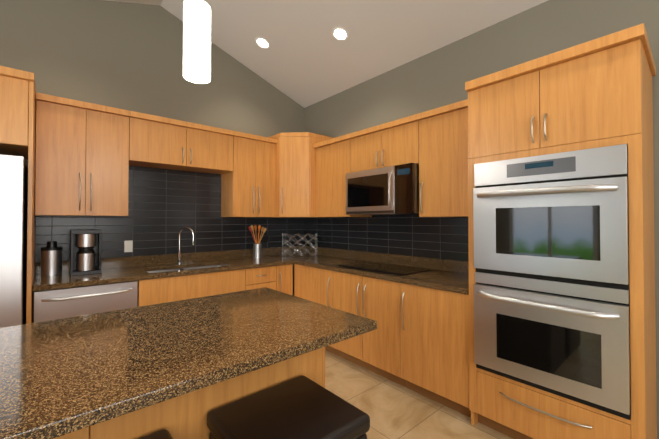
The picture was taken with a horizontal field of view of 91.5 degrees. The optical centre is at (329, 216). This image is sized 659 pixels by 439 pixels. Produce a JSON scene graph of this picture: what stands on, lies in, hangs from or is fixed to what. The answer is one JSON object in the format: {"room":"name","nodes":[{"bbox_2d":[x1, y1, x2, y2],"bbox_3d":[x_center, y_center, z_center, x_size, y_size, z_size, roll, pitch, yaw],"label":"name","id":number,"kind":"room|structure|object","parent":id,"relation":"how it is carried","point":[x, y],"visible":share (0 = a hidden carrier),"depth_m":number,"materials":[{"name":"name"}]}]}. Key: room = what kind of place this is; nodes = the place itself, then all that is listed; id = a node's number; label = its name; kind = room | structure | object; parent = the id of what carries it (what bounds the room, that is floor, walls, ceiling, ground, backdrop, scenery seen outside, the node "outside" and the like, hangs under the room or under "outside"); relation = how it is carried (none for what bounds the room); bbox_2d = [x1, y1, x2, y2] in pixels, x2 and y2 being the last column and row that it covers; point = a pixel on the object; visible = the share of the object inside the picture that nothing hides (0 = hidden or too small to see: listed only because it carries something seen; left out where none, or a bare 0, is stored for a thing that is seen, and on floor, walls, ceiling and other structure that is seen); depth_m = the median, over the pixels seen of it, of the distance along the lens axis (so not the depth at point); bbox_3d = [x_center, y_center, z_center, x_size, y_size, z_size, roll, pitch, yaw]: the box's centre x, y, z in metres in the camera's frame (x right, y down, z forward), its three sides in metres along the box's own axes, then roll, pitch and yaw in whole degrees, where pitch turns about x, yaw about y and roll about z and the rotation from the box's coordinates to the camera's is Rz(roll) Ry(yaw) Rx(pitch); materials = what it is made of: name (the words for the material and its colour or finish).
{"room":"kitchen","nodes":[
{"label":"kitchen","id":0,"kind":"room"},
{"bbox_2d":[0,0,303,295],"bbox_3d":[-2.507,-0.442,2.829,5.550,3.700,0.120,1,-1,-41],"label":"wall","id":1,"kind":"structure","parent":0,"point":[118,54],"depth_m":3.22,"materials":[{"name":"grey paint"}]},
{"bbox_2d":[35,92,130,215],"bbox_3d":[-2.154,-0.480,2.816,0.621,0.944,0.337,1,-1,-41],"label":"upper cabinet","id":2,"kind":"object","parent":1,"relation":"attached to","point":[88,154],"depth_m":2.67,"materials":[{"name":"brown wood"}]},
{"bbox_2d":[35,166,303,262],"bbox_3d":[-1.432,-0.055,3.673,2.847,0.913,0.008,1,-1,-41],"label":"tile backsplash","id":3,"kind":"structure","parent":1,"relation":"attached to","point":[165,206],"depth_m":3.43,"materials":[{"name":"black tile"}]},
{"bbox_2d":[124,240,132,251],"bbox_3d":[-1.988,0.293,3.174,0.070,0.115,0.007,1,-1,-41],"label":"electrical outlet plate","id":4,"kind":"object","parent":3,"relation":"attached to","point":[128,246],"depth_m":3.17,"materials":[{"name":"white plastic"}]},
{"bbox_2d":[131,112,234,175],"bbox_3d":[-1.546,-0.725,3.350,0.988,0.440,0.337,1,-1,-41],"label":"upper cabinet","id":5,"kind":"object","parent":1,"relation":"attached to","point":[159,142],"depth_m":3.19,"materials":[{"name":"brown wood"}]},
{"bbox_2d":[221,132,276,216],"bbox_3d":[-0.968,-0.467,3.851,0.543,0.944,0.337,1,-1,-41],"label":"upper cabinet","id":6,"kind":"object","parent":1,"relation":"attached to","point":[248,191],"depth_m":3.70,"materials":[{"name":"brown wood"}]},
{"bbox_2d":[263,132,331,217],"bbox_3d":[-0.397,-0.496,4.121,0.686,1.011,0.682,1,-1,-41],"label":"upper cabinet","id":7,"kind":"object","parent":1,"relation":"attached to","point":[295,174],"visible":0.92,"depth_m":3.82,"materials":[{"name":"brown wood"}]},
{"bbox_2d":[106,0,547,107],"bbox_3d":[-0.301,-1.681,0.310,5.840,1.427,6.840,1,-1,-41],"label":"ceiling","id":8,"kind":"structure","parent":0,"point":[306,59],"depth_m":3.21,"materials":[{"name":"white paint"}]},
{"bbox_2d":[183,0,210,83],"bbox_3d":[-0.653,-1.416,1.592,0.125,1.464,0.125,1,-1,-41],"label":"pendant lamp","id":9,"kind":"object","parent":8,"relation":"hanging from","point":[197,41],"visible":1,"depth_m":1.53,"materials":[{"name":"white glass"}]},
{"bbox_2d":[255,37,269,48],"bbox_3d":[-0.741,-1.923,3.553,0.162,0.059,0.170,1,-1,-41],"label":"recessed light","id":10,"kind":"object","parent":8,"relation":"in","point":[262,42],"visible":1,"depth_m":3.55,"materials":[{"name":"white"}]},
{"bbox_2d":[332,27,348,40],"bbox_3d":[0.105,-1.798,3.161,0.162,0.059,0.170,1,-1,-41],"label":"recessed light","id":11,"kind":"object","parent":8,"relation":"in","point":[339,33],"visible":1,"depth_m":3.15,"materials":[{"name":"white"}]},
{"bbox_2d":[325,350,512,438],"bbox_3d":[-0.301,1.435,0.270,5.840,0.120,6.840,1,-1,-41],"label":"floor","id":12,"kind":"structure","parent":0,"point":[392,409],"depth_m":2.33,"materials":[{"name":"tile"}]},
{"bbox_2d":[0,154,27,327],"bbox_3d":[-2.591,0.498,2.076,0.900,1.800,0.785,1,-1,-41],"label":"fridge","id":13,"kind":"object","parent":12,"relation":"on","point":[13,221],"visible":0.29,"depth_m":2.10,"materials":[{"name":"silver metal"}]},
{"bbox_2d":[0,66,35,323],"bbox_3d":[-2.635,0.206,2.131,0.990,2.385,0.723,1,-1,-41],"label":"cabinet","id":14,"kind":"object","parent":12,"relation":"on","point":[17,112],"visible":0.71,"depth_m":2.20,"materials":[{"name":"brown wood"}]},
{"bbox_2d":[53,424,96,438],"bbox_3d":[-1.161,0.948,1.098,0.491,0.874,0.630,1,-1,-41],"label":"base cabinet","id":15,"kind":"object","parent":12,"relation":"on","point":[90,432],"depth_m":1.02,"materials":[{"name":"brown wood"}]},
{"bbox_2d":[34,280,137,322],"bbox_3d":[-2.028,0.970,2.680,0.642,0.871,0.646,1,-1,-41],"label":"dishwasher","id":16,"kind":"object","parent":12,"relation":"on","point":[54,304],"visible":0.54,"depth_m":2.46,"materials":[{"name":"silver metal"}]},
{"bbox_2d":[140,429,172,438],"bbox_3d":[-0.621,1.067,0.838,0.476,0.630,0.446,1,-1,-41],"label":"stool","id":17,"kind":"object","parent":12,"relation":"on","point":[163,434],"visible":0.91,"depth_m":1.11,"materials":[{"name":"black leather"}]},
{"bbox_2d":[97,379,228,438],"bbox_3d":[-0.801,0.953,1.426,0.488,0.874,0.610,1,-1,-41],"label":"base cabinet","id":18,"kind":"object","parent":12,"relation":"on","point":[184,416],"depth_m":1.20,"materials":[{"name":"brown wood"}]},
{"bbox_2d":[137,269,248,306],"bbox_3d":[-1.420,0.975,3.236,0.986,0.876,0.640,1,-1,-41],"label":"base cabinet","id":19,"kind":"object","parent":12,"relation":"on","point":[184,287],"depth_m":2.97,"materials":[{"name":"brown wood"}]},
{"bbox_2d":[249,265,280,291],"bbox_3d":[-0.920,0.981,3.672,0.420,0.876,0.640,1,-1,-41],"label":"base cabinet","id":20,"kind":"object","parent":12,"relation":"on","point":[270,276],"depth_m":3.50,"materials":[{"name":"brown wood"}]},
{"bbox_2d":[229,347,324,402],"bbox_3d":[-0.420,0.957,1.745,0.507,0.874,0.630,1,-1,-41],"label":"base cabinet","id":21,"kind":"object","parent":12,"relation":"on","point":[311,365],"depth_m":1.49,"materials":[{"name":"brown wood"}]},
{"bbox_2d":[0,287,376,438],"bbox_3d":[-0.890,0.491,1.162,2.070,0.038,1.000,1,-1,-41],"label":"countertop","id":22,"kind":"structure","parent":21,"relation":"on","point":[61,377],"depth_m":1.13,"materials":[{"name":"stone"}]},
{"bbox_2d":[281,264,292,294],"bbox_3d":[-0.702,0.983,3.862,0.238,0.876,0.640,1,-1,-41],"label":"base cabinet","id":23,"kind":"object","parent":12,"relation":"on","point":[286,270],"depth_m":3.68,"materials":[{"name":"brown wood"}]},
{"bbox_2d":[207,375,369,438],"bbox_3d":[-0.161,1.072,1.240,0.476,0.630,0.446,1,-1,-41],"label":"stool","id":24,"kind":"object","parent":12,"relation":"on","point":[302,407],"visible":0.98,"depth_m":1.22,"materials":[{"name":"black leather"}]},
{"bbox_2d":[294,264,305,298],"bbox_3d":[-0.081,0.982,3.773,0.640,0.876,0.399,1,-1,-41],"label":"base cabinet","id":25,"kind":"object","parent":12,"relation":"on","point":[299,270],"depth_m":3.63,"materials":[{"name":"brown wood"}]},
{"bbox_2d":[32,246,323,290],"bbox_3d":[-1.222,0.571,3.426,2.847,0.343,0.644,1,-1,-41],"label":"countertop","id":26,"kind":"structure","parent":25,"relation":"on","point":[118,269],"depth_m":3.20,"materials":[{"name":"stone"}]},
{"bbox_2d":[41,241,62,275],"bbox_3d":[-2.351,0.350,2.716,0.140,0.282,0.140,1,-1,-41],"label":"canister","id":27,"kind":"object","parent":26,"relation":"on","point":[51,258],"visible":1,"depth_m":2.67,"materials":[{"name":"silver metal"}]},
{"bbox_2d":[70,229,101,275],"bbox_3d":[-2.128,0.303,2.803,0.210,0.378,0.232,1,-1,-41],"label":"coffee maker","id":28,"kind":"object","parent":26,"relation":"on","point":[85,251],"visible":1,"depth_m":2.74,"materials":[{"name":"black plastic"}]},
{"bbox_2d":[177,227,194,263],"bbox_3d":[-1.533,0.302,3.403,0.137,0.396,0.215,1,-1,-41],"label":"faucet","id":29,"kind":"object","parent":26,"relation":"on","point":[179,254],"visible":1,"depth_m":3.39,"materials":[{"name":"silver metal"}]},
{"bbox_2d":[249,225,266,257],"bbox_3d":[-0.888,0.303,3.954,0.216,0.408,0.218,1,-1,-41],"label":"utensil holder","id":30,"kind":"object","parent":26,"relation":"on","point":[257,250],"visible":1,"depth_m":3.92,"materials":[{"name":"silver metal"}]},
{"bbox_2d":[282,233,316,255],"bbox_3d":[-0.387,0.361,4.230,0.438,0.289,0.167,0,-1,4],"label":"wine rack","id":31,"kind":"object","parent":26,"relation":"on","point":[302,246],"visible":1,"depth_m":4.16,"materials":[{"name":"silver metal"}]},
{"bbox_2d":[292,248,468,294],"bbox_3d":[0.492,0.466,3.128,0.657,0.140,2.040,1,-1,-41],"label":"countertop","id":32,"kind":"structure","parent":25,"relation":"on","point":[448,275],"depth_m":3.05,"materials":[{"name":"stone"}]},
{"bbox_2d":[337,262,430,275],"bbox_3d":[0.509,0.493,3.106,0.485,0.006,0.770,1,-1,-41],"label":"cooktop","id":33,"kind":"object","parent":32,"relation":"in","point":[397,270],"visible":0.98,"depth_m":3.04,"materials":[{"name":"black glass"}]},
{"bbox_2d":[306,266,325,349],"bbox_3d":[0.140,0.979,3.520,0.640,0.876,0.349,1,-1,-41],"label":"base cabinet","id":34,"kind":"object","parent":12,"relation":"on","point":[315,277],"depth_m":3.41,"materials":[{"name":"brown wood"}]},
{"bbox_2d":[326,270,393,381],"bbox_3d":[0.514,0.974,3.092,0.640,0.876,0.863,1,-1,-41],"label":"base cabinet","id":35,"kind":"object","parent":12,"relation":"on","point":[367,297],"depth_m":2.86,"materials":[{"name":"brown wood"}]},
{"bbox_2d":[394,282,470,417],"bbox_3d":[0.966,0.967,2.573,0.640,0.876,0.590,1,-1,-41],"label":"base cabinet","id":36,"kind":"object","parent":12,"relation":"on","point":[417,340],"depth_m":2.37,"materials":[{"name":"brown wood"}]},
{"bbox_2d":[465,23,656,438],"bbox_3d":[1.437,0.247,2.028,0.664,2.300,0.860,1,-1,-41],"label":"tall cabinet","id":37,"kind":"object","parent":12,"relation":"on","point":[596,93],"visible":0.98,"depth_m":1.75,"materials":[{"name":"brown wood"}]},
{"bbox_2d":[473,144,630,419],"bbox_3d":[1.391,0.320,1.996,0.699,1.335,0.741,1,-1,-41],"label":"double oven","id":38,"kind":"object","parent":37,"relation":"in","point":[551,285],"visible":0.98,"depth_m":1.75,"materials":[{"name":"silver metal"}]},
{"bbox_2d":[304,0,658,438],"bbox_3d":[1.854,-0.116,2.170,0.120,3.030,6.840,1,-1,-41],"label":"wall","id":39,"kind":"structure","parent":0,"point":[435,79],"depth_m":2.69,"materials":[{"name":"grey paint"}]},
{"bbox_2d":[314,135,371,216],"bbox_3d":[0.153,-0.436,3.755,0.337,0.880,0.600,1,-1,-41],"label":"upper cabinet","id":40,"kind":"object","parent":39,"relation":"attached to","point":[332,156],"depth_m":3.63,"materials":[{"name":"brown wood"}]},
{"bbox_2d":[350,115,417,172],"bbox_3d":[0.627,-0.671,3.216,0.337,0.423,0.835,1,-1,-41],"label":"upper cabinet","id":41,"kind":"object","parent":39,"relation":"attached to","point":[393,143],"depth_m":3.06,"materials":[{"name":"brown wood"}]},
{"bbox_2d":[346,163,418,214],"bbox_3d":[0.581,-0.240,3.170,0.460,0.431,0.822,1,-1,-41],"label":"microwave","id":42,"kind":"object","parent":41,"relation":"attached to","point":[391,190],"visible":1,"depth_m":2.97,"materials":[{"name":"silver metal"}]},
{"bbox_2d":[304,214,468,261],"bbox_3d":[0.524,0.179,3.588,0.008,0.443,2.685,1,-1,-41],"label":"tile backsplash","id":43,"kind":"structure","parent":39,"relation":"attached to","point":[416,235],"depth_m":3.38,"materials":[{"name":"black tile"}]},
{"bbox_2d":[418,99,467,216],"bbox_3d":[1.088,-0.444,2.684,0.337,0.890,0.567,1,-1,-41],"label":"upper cabinet","id":44,"kind":"object","parent":39,"relation":"attached to","point":[433,143],"depth_m":2.61,"materials":[{"name":"brown wood"}]}
]}

